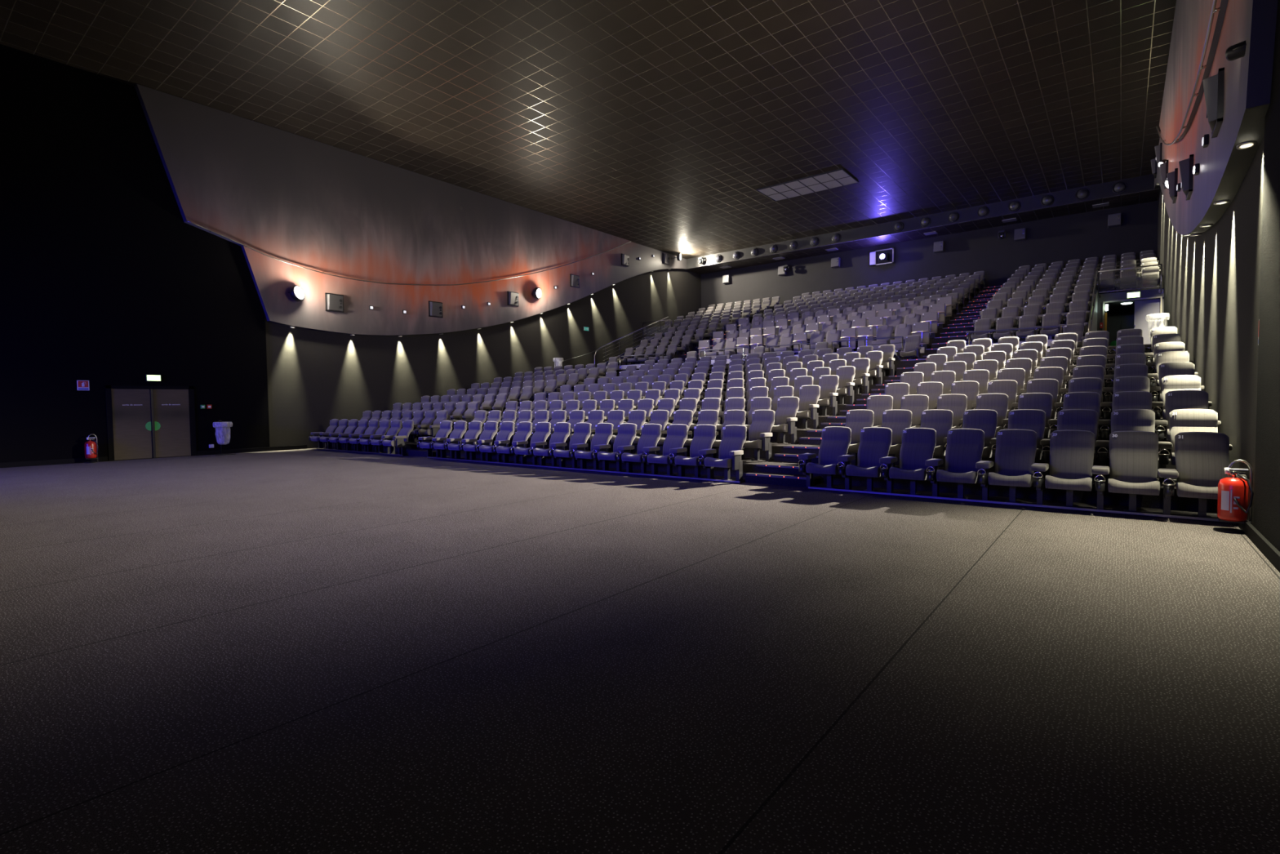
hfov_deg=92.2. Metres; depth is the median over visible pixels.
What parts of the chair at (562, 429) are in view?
armrest, arm frame, backrest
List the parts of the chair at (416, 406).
backrest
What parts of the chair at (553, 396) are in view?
backrest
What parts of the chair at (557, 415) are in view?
backrest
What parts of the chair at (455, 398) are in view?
backrest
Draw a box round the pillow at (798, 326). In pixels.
[795,324,802,328]
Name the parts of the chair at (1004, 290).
backrest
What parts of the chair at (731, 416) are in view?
arm frame, backrest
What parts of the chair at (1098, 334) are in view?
backrest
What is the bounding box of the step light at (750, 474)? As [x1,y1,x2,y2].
[746,473,806,479]
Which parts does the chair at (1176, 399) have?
arm frame, armrest, backrest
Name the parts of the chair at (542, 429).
armrest, arm frame, backrest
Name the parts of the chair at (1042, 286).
backrest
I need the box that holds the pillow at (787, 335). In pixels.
[783,333,790,337]
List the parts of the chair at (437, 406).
backrest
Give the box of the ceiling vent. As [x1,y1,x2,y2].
[755,168,858,201]
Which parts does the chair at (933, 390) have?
backrest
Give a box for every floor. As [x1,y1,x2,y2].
[0,447,1279,853]
[320,271,1236,524]
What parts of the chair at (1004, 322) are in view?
backrest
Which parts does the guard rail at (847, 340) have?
handrail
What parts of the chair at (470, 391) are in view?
backrest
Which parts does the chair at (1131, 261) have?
backrest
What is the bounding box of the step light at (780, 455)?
[774,453,818,457]
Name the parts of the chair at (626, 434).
armrest, arm frame, backrest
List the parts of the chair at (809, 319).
backrest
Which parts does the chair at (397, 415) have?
backrest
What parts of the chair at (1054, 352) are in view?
backrest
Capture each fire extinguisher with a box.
[84,433,98,462]
[1213,459,1253,533]
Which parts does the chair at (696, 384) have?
backrest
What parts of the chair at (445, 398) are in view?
backrest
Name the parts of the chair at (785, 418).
backrest, armrest, arm frame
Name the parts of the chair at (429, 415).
arm frame, backrest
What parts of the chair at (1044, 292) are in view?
backrest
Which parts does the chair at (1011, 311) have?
backrest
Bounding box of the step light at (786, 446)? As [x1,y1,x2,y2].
[783,445,819,448]
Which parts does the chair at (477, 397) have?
backrest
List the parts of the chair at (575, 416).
backrest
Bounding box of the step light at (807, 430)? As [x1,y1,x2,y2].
[807,430,822,431]
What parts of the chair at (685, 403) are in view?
backrest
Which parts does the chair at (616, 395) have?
backrest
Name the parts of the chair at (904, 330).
backrest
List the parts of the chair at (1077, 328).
backrest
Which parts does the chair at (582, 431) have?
armrest, arm frame, backrest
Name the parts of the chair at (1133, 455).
armrest, arm frame, backrest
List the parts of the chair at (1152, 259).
backrest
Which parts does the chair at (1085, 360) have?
armrest, backrest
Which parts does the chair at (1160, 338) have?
armrest, backrest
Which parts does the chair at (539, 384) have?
backrest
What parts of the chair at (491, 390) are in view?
backrest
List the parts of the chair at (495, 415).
backrest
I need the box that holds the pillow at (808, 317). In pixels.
[807,315,813,319]
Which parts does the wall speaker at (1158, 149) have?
frame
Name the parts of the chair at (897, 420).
backrest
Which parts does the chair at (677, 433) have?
armrest, arm frame, backrest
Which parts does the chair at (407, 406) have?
backrest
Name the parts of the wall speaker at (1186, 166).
frame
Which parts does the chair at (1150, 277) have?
backrest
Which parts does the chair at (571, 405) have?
backrest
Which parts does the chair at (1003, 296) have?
backrest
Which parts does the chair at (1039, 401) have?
armrest, backrest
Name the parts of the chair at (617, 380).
backrest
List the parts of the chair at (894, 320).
backrest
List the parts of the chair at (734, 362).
backrest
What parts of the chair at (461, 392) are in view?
backrest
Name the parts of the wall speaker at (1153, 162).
frame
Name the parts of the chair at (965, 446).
armrest, arm frame, backrest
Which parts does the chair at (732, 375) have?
backrest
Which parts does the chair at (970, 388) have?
backrest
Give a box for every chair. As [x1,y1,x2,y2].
[308,418,338,448]
[317,418,348,448]
[327,418,358,449]
[337,418,368,450]
[344,410,372,433]
[346,419,379,451]
[354,410,382,434]
[357,419,390,452]
[368,410,391,435]
[368,419,401,453]
[375,410,402,431]
[380,419,413,454]
[381,402,402,417]
[386,410,413,433]
[391,402,412,417]
[397,410,424,441]
[401,402,422,417]
[408,410,435,442]
[411,395,430,409]
[412,402,432,429]
[416,409,448,442]
[416,420,452,457]
[419,401,443,429]
[422,395,439,409]
[430,420,466,458]
[431,395,450,410]
[431,401,454,425]
[440,389,455,401]
[443,395,460,418]
[444,421,482,459]
[447,401,466,430]
[448,401,479,431]
[449,388,466,401]
[450,394,471,419]
[459,421,497,461]
[460,388,475,401]
[462,394,483,419]
[462,409,487,444]
[467,409,501,444]
[471,387,486,401]
[472,387,497,408]
[474,393,494,422]
[475,421,515,462]
[476,382,500,402]
[479,393,507,420]
[481,409,516,445]
[484,386,509,410]
[486,400,518,431]
[487,381,511,402]
[492,421,532,463]
[495,386,520,414]
[497,381,521,399]
[497,409,532,446]
[500,400,532,426]
[506,386,533,414]
[507,380,533,401]
[510,422,551,465]
[512,409,549,448]
[515,400,547,423]
[516,392,546,412]
[519,379,544,400]
[520,374,544,388]
[529,409,566,440]
[529,422,570,466]
[530,400,563,422]
[531,379,556,399]
[531,391,559,411]
[533,374,555,392]
[542,373,567,392]
[545,384,571,400]
[546,391,575,409]
[547,400,579,422]
[547,409,585,449]
[549,422,591,468]
[554,373,578,392]
[560,384,586,399]
[562,391,591,409]
[564,368,587,385]
[565,400,596,422]
[566,409,604,451]
[570,422,613,470]
[571,377,595,391]
[574,383,600,399]
[576,367,599,384]
[578,391,607,409]
[583,399,615,422]
[585,377,608,391]
[586,409,624,452]
[590,382,616,399]
[592,422,636,471]
[595,390,624,409]
[600,376,623,391]
[603,399,634,422]
[605,371,617,382]
[606,382,631,399]
[608,409,646,453]
[613,390,642,409]
[615,375,639,390]
[616,423,662,473]
[619,370,631,382]
[623,369,644,382]
[623,382,648,399]
[623,398,653,435]
[626,364,636,376]
[631,374,654,390]
[632,409,669,454]
[633,389,660,409]
[639,364,650,375]
[640,381,666,399]
[641,423,688,475]
[644,360,655,369]
[644,398,675,424]
[647,359,668,375]
[648,368,659,381]
[648,373,671,390]
[649,388,679,416]
[651,368,675,388]
[653,363,664,374]
[656,380,684,405]
[656,409,693,455]
[657,362,679,381]
[662,358,682,374]
[662,373,688,395]
[664,398,697,430]
[667,367,691,387]
[668,424,716,477]
[671,388,700,422]
[672,361,693,380]
[675,356,697,374]
[676,379,703,409]
[680,373,706,398]
[683,409,719,456]
[684,366,707,388]
[688,360,710,380]
[688,397,720,438]
[691,355,711,373]
[693,387,722,423]
[697,339,710,358]
[697,378,723,411]
[697,424,746,481]
[699,372,724,400]
[702,365,725,391]
[705,360,726,383]
[706,355,727,377]
[711,330,724,344]
[711,409,746,457]
[715,397,745,439]
[717,386,744,423]
[719,378,744,411]
[720,370,743,400]
[722,329,738,350]
[722,364,743,391]
[723,359,742,383]
[724,324,737,334]
[724,354,742,376]
[735,328,750,349]
[735,336,749,357]
[737,317,749,332]
[737,322,751,337]
[741,409,775,461]
[742,346,764,364]
[742,352,759,374]
[743,358,760,381]
[743,363,762,388]
[743,369,764,396]
[744,377,766,406]
[744,386,768,417]
[744,396,771,431]
[749,321,763,341]
[749,327,762,337]
[749,335,763,353]
[751,316,763,328]
[761,351,776,370]
[762,315,774,333]
[762,320,774,337]
[762,326,775,345]
[763,356,778,377]
[764,334,779,352]
[764,362,782,386]
[766,368,785,396]
[768,377,789,404]
[769,396,799,444]
[771,385,794,414]
[773,333,793,355]
[774,313,786,331]
[775,318,787,335]
[777,324,792,345]
[778,351,794,368]
[782,355,798,372]
[785,361,802,378]
[787,312,799,325]
[788,368,807,387]
[790,317,804,333]
[791,324,805,343]
[792,331,807,355]
[793,375,813,397]
[795,385,820,429]
[797,349,813,362]
[798,426,851,488]
[801,311,814,324]
[802,354,817,368]
[804,315,817,331]
[804,330,825,353]
[805,322,818,345]
[807,360,823,376]
[812,342,828,355]
[812,367,831,385]
[815,310,827,317]
[817,314,830,331]
[817,348,832,360]
[817,374,839,416]
[822,320,836,342]
[822,353,839,367]
[826,328,840,352]
[827,307,839,321]
[828,359,846,374]
[832,313,847,329]
[835,365,855,404]
[836,346,852,359]
[836,426,892,491]
[837,320,852,343]
[840,327,856,351]
[843,306,857,319]
[843,351,860,365]
[844,408,874,466]
[851,317,866,342]
[851,358,870,394]
[857,326,873,346]
[857,346,873,358]
[862,310,875,326]
[865,351,883,384]
[866,395,893,426]
[867,315,883,340]
[871,303,884,316]
[871,324,893,349]
[878,308,892,324]
[878,344,895,376]
[879,427,936,494]
[881,408,911,467]
[884,382,909,409]
[886,315,902,339]
[887,302,901,315]
[888,323,911,348]
[895,335,921,359]
[900,371,924,394]
[900,382,942,409]
[900,394,928,427]
[901,408,953,469]
[911,321,928,349]
[913,354,946,372]
[914,362,936,382]
[915,370,955,394]
[920,311,937,337]
[920,393,967,428]
[924,428,984,498]
[928,302,945,328]
[928,360,966,382]
[935,380,978,409]
[937,296,952,320]
[937,346,956,361]
[942,352,975,370]
[943,408,997,471]
[946,339,965,353]
[948,369,989,394]
[959,393,1008,437]
[960,359,998,389]
[963,345,984,360]
[965,318,991,344]
[970,351,1005,377]
[971,337,991,352]
[972,379,1017,418]
[973,307,997,328]
[975,428,1036,502]
[979,299,1002,318]
[983,368,1025,402]
[985,293,1007,309]
[987,316,1013,342]
[990,408,1045,460]
[991,287,1012,302]
[991,343,1013,368]
[992,358,1031,388]
[994,306,1018,327]
[998,336,1018,358]
[1000,297,1023,316]
[1001,349,1037,377]
[1001,392,1052,437]
[1004,290,1027,306]
[1009,284,1031,303]
[1010,315,1036,338]
[1012,378,1058,418]
[1015,303,1040,331]
[1019,341,1043,366]
[1020,295,1044,315]
[1020,366,1063,402]
[1025,288,1048,305]
[1025,334,1047,357]
[1027,356,1067,388]
[1029,283,1051,297]
[1031,430,1094,507]
[1032,277,1053,291]
[1034,312,1061,339]
[1034,347,1071,376]
[1038,302,1063,329]
[1040,339,1075,369]
[1040,408,1097,475]
[1042,293,1066,314]
[1044,333,1077,360]
[1045,286,1069,303]
[1048,280,1071,295]
[1048,391,1100,438]
[1052,275,1073,289]
[1054,377,1102,419]
[1058,311,1088,333]
[1060,364,1104,402]
[1062,299,1090,327]
[1063,323,1084,347]
[1064,291,1091,312]
[1064,355,1105,387]
[1067,284,1093,302]
[1068,345,1106,375]
[1070,278,1093,295]
[1072,273,1093,288]
[1072,337,1107,368]
[1074,268,1095,285]
[1075,330,1109,359]
[1091,431,1159,512]
[1093,266,1115,288]
[1093,271,1115,293]
[1095,408,1155,479]
[1097,391,1151,454]
[1100,376,1150,434]
[1102,363,1147,410]
[1103,352,1146,395]
[1105,343,1144,382]
[1106,335,1143,370]
[1107,328,1142,354]
[1114,268,1137,292]
[1115,259,1136,274]
[1115,263,1136,279]
[1136,257,1159,275]
[1136,261,1160,277]
[1136,266,1163,290]
[1143,326,1177,357]
[1144,333,1187,367]
[1146,342,1192,373]
[1147,351,1198,392]
[1149,361,1204,410]
[1151,374,1212,433]
[1155,390,1221,457]
[1157,431,1246,518]
[1158,408,1232,483]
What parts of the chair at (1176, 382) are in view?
arm frame, armrest, backrest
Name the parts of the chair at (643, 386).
backrest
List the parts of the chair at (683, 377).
backrest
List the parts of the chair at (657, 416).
arm frame, armrest, backrest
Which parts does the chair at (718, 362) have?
backrest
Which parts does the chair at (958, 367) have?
backrest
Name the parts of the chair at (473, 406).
armrest, armrest, arm frame, backrest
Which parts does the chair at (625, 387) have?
backrest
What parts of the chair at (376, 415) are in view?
backrest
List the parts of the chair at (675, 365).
backrest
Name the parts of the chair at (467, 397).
backrest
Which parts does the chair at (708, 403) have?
arm frame, backrest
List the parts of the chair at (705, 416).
arm frame, backrest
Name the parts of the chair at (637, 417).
backrest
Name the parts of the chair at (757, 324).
backrest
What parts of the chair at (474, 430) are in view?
armrest, arm frame, backrest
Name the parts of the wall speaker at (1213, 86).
frame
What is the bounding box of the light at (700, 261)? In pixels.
[697,256,703,263]
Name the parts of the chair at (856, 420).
backrest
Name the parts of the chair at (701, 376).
backrest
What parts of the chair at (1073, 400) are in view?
armrest, backrest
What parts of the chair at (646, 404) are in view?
backrest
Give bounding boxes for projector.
[878,252,888,262]
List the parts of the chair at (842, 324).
backrest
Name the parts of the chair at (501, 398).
armrest, armrest, backrest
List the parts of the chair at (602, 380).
backrest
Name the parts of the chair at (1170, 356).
armrest, backrest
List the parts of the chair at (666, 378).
backrest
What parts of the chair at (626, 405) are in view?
backrest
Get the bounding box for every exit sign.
[146,374,161,381]
[583,326,588,331]
[1126,291,1140,298]
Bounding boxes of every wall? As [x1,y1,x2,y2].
[0,44,270,462]
[118,268,701,460]
[604,333,665,366]
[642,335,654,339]
[686,173,1160,269]
[701,200,1158,311]
[1089,290,1097,331]
[1097,288,1164,330]
[1104,301,1159,329]
[1105,298,1159,344]
[1157,134,1264,525]
[1253,0,1279,551]
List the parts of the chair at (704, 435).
armrest, arm frame, backrest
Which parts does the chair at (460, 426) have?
armrest, arm frame, backrest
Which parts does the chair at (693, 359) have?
backrest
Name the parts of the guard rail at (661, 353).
handrail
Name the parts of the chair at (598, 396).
backrest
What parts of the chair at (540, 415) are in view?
backrest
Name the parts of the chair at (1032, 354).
backrest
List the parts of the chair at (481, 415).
backrest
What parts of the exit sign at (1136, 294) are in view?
lit panel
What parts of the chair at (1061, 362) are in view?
backrest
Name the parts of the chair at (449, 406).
backrest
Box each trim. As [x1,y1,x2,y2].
[316,448,1219,521]
[605,339,1054,369]
[1102,296,1162,330]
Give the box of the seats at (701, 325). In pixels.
[465,249,1159,395]
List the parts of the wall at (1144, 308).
door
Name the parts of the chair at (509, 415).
backrest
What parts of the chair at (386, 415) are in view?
backrest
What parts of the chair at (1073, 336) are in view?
backrest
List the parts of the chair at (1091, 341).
backrest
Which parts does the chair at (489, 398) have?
backrest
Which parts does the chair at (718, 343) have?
backrest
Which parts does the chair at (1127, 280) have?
backrest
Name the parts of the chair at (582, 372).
backrest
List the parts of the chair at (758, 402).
backrest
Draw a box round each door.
[105,385,196,461]
[1106,314,1134,350]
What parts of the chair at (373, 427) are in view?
armrest, arm frame, backrest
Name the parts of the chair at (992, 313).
backrest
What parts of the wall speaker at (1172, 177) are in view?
frame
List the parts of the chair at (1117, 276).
backrest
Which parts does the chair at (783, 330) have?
backrest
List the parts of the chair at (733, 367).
backrest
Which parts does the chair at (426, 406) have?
backrest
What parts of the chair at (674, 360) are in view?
backrest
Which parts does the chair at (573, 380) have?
backrest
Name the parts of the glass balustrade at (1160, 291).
post, rail, handrail, post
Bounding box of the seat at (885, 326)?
[880,324,888,329]
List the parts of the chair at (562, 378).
backrest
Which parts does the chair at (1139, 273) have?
backrest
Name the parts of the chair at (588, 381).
backrest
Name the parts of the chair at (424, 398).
backrest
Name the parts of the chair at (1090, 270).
backrest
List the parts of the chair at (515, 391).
backrest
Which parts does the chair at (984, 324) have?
backrest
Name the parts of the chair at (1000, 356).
backrest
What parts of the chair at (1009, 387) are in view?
backrest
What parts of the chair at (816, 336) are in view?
backrest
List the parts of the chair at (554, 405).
backrest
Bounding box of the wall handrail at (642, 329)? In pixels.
[563,328,643,361]
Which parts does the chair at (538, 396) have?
backrest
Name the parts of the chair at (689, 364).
backrest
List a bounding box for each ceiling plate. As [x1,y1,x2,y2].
[720,265,731,268]
[772,256,785,260]
[825,248,838,251]
[923,231,937,235]
[1001,217,1017,222]
[1092,202,1109,208]
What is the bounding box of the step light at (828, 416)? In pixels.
[827,416,845,417]
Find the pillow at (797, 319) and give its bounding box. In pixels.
[793,317,799,321]
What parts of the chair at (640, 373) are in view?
backrest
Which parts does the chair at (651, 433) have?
armrest, arm frame, backrest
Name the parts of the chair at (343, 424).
armrest, arm frame, backrest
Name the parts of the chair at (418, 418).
backrest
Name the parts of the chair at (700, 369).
backrest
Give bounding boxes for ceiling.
[0,0,1176,258]
[684,188,1160,274]
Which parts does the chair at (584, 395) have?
backrest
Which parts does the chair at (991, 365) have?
backrest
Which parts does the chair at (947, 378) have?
backrest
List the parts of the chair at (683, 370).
backrest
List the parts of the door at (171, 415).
door, post, door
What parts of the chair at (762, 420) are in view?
arm frame, backrest, armrest, arm frame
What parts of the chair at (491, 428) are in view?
armrest, arm frame, backrest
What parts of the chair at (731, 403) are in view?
backrest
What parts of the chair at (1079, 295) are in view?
backrest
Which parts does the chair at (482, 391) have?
backrest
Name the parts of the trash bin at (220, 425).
foot plate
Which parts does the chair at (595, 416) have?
backrest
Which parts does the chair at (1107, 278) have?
backrest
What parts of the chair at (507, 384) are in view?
backrest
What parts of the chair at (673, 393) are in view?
backrest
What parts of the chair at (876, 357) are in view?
backrest, armrest, arm frame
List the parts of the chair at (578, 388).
backrest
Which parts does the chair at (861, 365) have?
backrest, armrest, arm frame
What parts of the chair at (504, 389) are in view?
backrest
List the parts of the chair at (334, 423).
armrest, arm frame, backrest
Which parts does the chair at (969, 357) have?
backrest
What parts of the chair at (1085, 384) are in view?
armrest, backrest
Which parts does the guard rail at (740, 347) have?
handrail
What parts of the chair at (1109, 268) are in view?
backrest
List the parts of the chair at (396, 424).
armrest, arm frame, backrest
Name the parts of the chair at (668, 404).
backrest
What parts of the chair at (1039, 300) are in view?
backrest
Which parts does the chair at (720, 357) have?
backrest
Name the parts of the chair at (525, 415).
backrest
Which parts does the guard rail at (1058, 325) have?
handrail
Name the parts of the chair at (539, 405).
backrest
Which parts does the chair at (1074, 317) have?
backrest, arm frame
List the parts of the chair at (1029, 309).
backrest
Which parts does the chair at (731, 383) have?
backrest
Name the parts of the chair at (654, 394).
backrest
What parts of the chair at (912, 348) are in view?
arm frame, backrest, arm frame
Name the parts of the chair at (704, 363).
backrest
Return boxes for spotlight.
[1176,182,1181,191]
[1193,163,1199,175]
[1201,133,1208,147]
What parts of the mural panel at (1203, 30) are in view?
edge rail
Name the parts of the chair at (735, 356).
backrest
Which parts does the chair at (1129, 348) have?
armrest, backrest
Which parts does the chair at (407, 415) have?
backrest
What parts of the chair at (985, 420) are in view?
backrest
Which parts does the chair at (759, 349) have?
backrest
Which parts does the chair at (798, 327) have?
backrest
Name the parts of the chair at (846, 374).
backrest, armrest, arm frame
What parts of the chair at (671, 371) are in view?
backrest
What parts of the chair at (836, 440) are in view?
armrest, arm frame, backrest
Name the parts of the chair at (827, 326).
backrest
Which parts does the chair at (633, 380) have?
backrest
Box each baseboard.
[0,444,306,467]
[1236,520,1279,572]
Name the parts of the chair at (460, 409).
backrest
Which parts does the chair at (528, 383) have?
backrest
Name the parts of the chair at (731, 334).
backrest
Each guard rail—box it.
[619,352,663,372]
[700,346,749,357]
[768,342,810,351]
[831,336,902,359]
[968,324,1061,345]
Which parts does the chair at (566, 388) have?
backrest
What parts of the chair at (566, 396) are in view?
backrest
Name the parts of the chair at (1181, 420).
arm frame, armrest, backrest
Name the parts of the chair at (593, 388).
backrest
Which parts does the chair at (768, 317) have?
backrest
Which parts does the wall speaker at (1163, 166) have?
frame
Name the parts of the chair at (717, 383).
backrest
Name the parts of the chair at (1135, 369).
armrest, backrest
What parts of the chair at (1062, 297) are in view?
backrest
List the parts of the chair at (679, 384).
backrest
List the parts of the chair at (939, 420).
backrest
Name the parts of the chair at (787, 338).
backrest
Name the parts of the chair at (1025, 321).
backrest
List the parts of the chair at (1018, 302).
backrest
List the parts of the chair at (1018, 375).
backrest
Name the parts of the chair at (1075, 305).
backrest, arm frame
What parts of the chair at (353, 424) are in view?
armrest, arm frame, backrest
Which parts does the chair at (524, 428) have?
armrest, arm frame, backrest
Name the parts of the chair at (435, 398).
backrest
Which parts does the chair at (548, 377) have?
backrest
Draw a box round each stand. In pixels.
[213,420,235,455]
[553,357,563,367]
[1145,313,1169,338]
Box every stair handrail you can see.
[594,316,668,367]
[1088,271,1097,332]
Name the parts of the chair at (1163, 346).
armrest, backrest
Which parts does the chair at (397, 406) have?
backrest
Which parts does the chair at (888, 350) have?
backrest, arm frame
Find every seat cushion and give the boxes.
[311,435,320,441]
[320,436,331,441]
[328,436,340,442]
[338,437,350,443]
[349,438,361,444]
[360,438,372,444]
[370,439,382,444]
[382,440,405,445]
[409,428,417,434]
[418,429,431,435]
[419,441,435,448]
[433,442,449,449]
[447,443,465,450]
[462,444,480,451]
[479,444,497,452]
[496,445,515,453]
[514,446,534,454]
[533,448,554,456]
[553,448,575,457]
[574,449,597,458]
[589,434,610,442]
[596,451,620,460]
[610,435,632,443]
[621,452,645,462]
[632,435,639,443]
[646,453,673,463]
[657,436,665,444]
[664,422,671,429]
[674,455,702,465]
[684,437,693,445]
[688,422,697,430]
[693,410,698,417]
[697,400,702,406]
[703,457,732,467]
[706,351,719,355]
[711,439,721,446]
[715,423,722,430]
[718,351,735,355]
[718,410,724,417]
[720,400,724,406]
[742,439,762,448]
[744,424,751,431]
[764,347,775,351]
[770,423,788,431]
[773,346,791,351]
[795,409,810,417]
[804,344,815,349]
[805,462,841,474]
[817,397,830,405]
[827,343,839,348]
[835,386,848,395]
[845,464,884,477]
[847,442,859,452]
[853,377,863,385]
[867,368,877,376]
[871,339,890,345]
[880,361,889,368]
[888,444,901,453]
[888,466,930,479]
[889,338,905,343]
[899,350,916,357]
[933,444,945,455]
[936,469,980,483]
[971,333,988,340]
[982,446,991,457]
[987,471,1033,487]
[991,321,995,328]
[993,331,1011,339]
[995,426,1004,436]
[1005,409,1011,418]
[1013,320,1017,326]
[1016,329,1035,337]
[1035,448,1042,459]
[1040,328,1059,335]
[1043,426,1050,437]
[1044,475,1093,490]
[1050,409,1056,418]
[1057,394,1062,402]
[1062,382,1066,388]
[1076,340,1082,347]
[1093,449,1096,462]
[1098,283,1114,290]
[1107,478,1159,495]
[1120,280,1136,288]
[1142,278,1159,286]
[1159,393,1162,401]
[1161,409,1166,420]
[1165,428,1170,439]
[1169,452,1175,465]
[1175,482,1217,499]
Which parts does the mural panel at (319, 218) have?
edge rail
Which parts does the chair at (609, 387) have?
backrest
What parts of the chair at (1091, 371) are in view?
armrest, backrest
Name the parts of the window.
pane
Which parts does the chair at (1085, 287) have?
backrest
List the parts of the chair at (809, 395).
backrest, armrest, arm frame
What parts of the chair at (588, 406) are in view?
backrest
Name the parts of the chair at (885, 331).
backrest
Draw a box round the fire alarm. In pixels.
[206,404,211,408]
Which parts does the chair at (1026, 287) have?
backrest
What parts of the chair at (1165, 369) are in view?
armrest, backrest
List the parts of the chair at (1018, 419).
armrest, backrest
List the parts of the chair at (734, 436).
armrest, arm frame, backrest, armrest, arm frame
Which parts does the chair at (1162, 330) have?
armrest, backrest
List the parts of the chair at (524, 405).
backrest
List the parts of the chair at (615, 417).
backrest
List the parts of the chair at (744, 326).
backrest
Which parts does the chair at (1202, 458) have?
arm frame, armrest, backrest, armrest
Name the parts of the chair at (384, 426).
armrest, arm frame, backrest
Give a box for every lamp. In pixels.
[288,284,305,301]
[532,287,542,298]
[671,253,681,260]
[715,254,722,262]
[732,251,740,259]
[751,248,758,256]
[769,244,777,253]
[789,240,798,249]
[810,236,818,246]
[831,232,840,242]
[893,222,903,231]
[920,217,930,226]
[947,211,959,222]
[977,206,989,217]
[1008,200,1021,212]
[1040,195,1053,206]
[1075,188,1089,199]
[1105,304,1108,311]
[1111,181,1127,194]
[1120,301,1133,304]
[1157,159,1166,167]
[1164,179,1168,188]
[1225,40,1246,61]
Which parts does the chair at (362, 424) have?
armrest, arm frame, backrest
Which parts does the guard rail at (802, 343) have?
handrail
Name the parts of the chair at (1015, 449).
armrest, arm frame, backrest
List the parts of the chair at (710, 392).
arm frame, backrest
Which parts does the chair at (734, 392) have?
backrest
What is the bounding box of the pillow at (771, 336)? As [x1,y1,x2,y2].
[768,334,775,338]
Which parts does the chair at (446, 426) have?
armrest, arm frame, backrest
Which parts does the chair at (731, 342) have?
backrest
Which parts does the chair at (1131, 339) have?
armrest, backrest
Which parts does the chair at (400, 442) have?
armrest, arm frame, armrest, arm frame, backrest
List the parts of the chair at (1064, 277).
backrest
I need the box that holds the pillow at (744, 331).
[742,328,747,333]
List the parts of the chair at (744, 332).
backrest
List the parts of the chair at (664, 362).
backrest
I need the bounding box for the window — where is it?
[870,248,893,266]
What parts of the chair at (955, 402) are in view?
backrest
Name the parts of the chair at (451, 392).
backrest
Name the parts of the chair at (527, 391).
armrest, armrest, backrest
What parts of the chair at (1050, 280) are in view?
backrest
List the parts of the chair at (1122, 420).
armrest, arm frame, backrest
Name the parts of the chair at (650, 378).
backrest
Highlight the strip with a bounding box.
[1104,312,1106,330]
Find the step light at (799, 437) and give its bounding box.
[799,437,822,439]
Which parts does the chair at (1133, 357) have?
armrest, backrest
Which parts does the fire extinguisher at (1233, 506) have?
handle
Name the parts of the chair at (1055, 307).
backrest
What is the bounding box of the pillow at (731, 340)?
[728,337,734,342]
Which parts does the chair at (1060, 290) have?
backrest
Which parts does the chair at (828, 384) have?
backrest, armrest, arm frame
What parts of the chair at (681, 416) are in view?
arm frame, armrest, backrest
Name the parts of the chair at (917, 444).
armrest, arm frame, backrest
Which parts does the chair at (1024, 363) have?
backrest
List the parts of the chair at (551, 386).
backrest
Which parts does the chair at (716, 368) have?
backrest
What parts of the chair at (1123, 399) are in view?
armrest, arm frame, backrest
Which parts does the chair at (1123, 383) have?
armrest, arm frame, backrest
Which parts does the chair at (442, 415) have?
armrest, arm frame, armrest, arm frame, backrest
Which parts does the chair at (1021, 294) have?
backrest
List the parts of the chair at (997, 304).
backrest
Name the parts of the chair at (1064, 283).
backrest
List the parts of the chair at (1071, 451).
armrest, arm frame, backrest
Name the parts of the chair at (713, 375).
backrest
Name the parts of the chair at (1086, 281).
backrest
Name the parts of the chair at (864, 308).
backrest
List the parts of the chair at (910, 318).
backrest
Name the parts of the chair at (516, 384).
backrest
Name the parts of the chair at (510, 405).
backrest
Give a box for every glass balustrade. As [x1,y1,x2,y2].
[642,319,670,339]
[1097,263,1163,298]
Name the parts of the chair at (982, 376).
backrest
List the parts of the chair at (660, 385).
backrest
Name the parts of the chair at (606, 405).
backrest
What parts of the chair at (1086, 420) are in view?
armrest, arm frame, backrest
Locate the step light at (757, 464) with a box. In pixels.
[755,463,798,468]
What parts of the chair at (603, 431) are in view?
armrest, arm frame, backrest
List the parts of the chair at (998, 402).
backrest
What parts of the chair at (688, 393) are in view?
backrest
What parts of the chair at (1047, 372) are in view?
armrest, backrest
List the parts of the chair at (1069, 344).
backrest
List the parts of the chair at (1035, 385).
armrest, backrest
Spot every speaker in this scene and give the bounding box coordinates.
[324,293,343,312]
[428,300,443,318]
[506,291,519,306]
[569,274,579,288]
[621,253,629,266]
[662,253,669,265]
[722,274,730,284]
[777,266,786,275]
[831,257,840,267]
[933,240,944,253]
[1013,227,1026,241]
[1107,213,1120,227]
[1151,156,1156,177]
[1154,142,1162,168]
[1159,160,1168,189]
[1166,168,1177,203]
[1178,154,1193,199]
[1202,67,1224,137]
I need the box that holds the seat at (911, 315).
[908,313,915,318]
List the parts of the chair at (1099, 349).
armrest, backrest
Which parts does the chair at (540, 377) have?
backrest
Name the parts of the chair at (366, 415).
backrest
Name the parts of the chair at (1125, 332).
armrest, backrest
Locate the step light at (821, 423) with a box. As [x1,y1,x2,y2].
[821,422,845,424]
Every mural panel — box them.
[134,84,686,335]
[1154,0,1277,235]
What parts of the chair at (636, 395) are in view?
backrest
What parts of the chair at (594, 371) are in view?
backrest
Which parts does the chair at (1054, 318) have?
backrest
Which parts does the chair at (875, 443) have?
armrest, arm frame, backrest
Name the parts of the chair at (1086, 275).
backrest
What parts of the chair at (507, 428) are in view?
armrest, arm frame, backrest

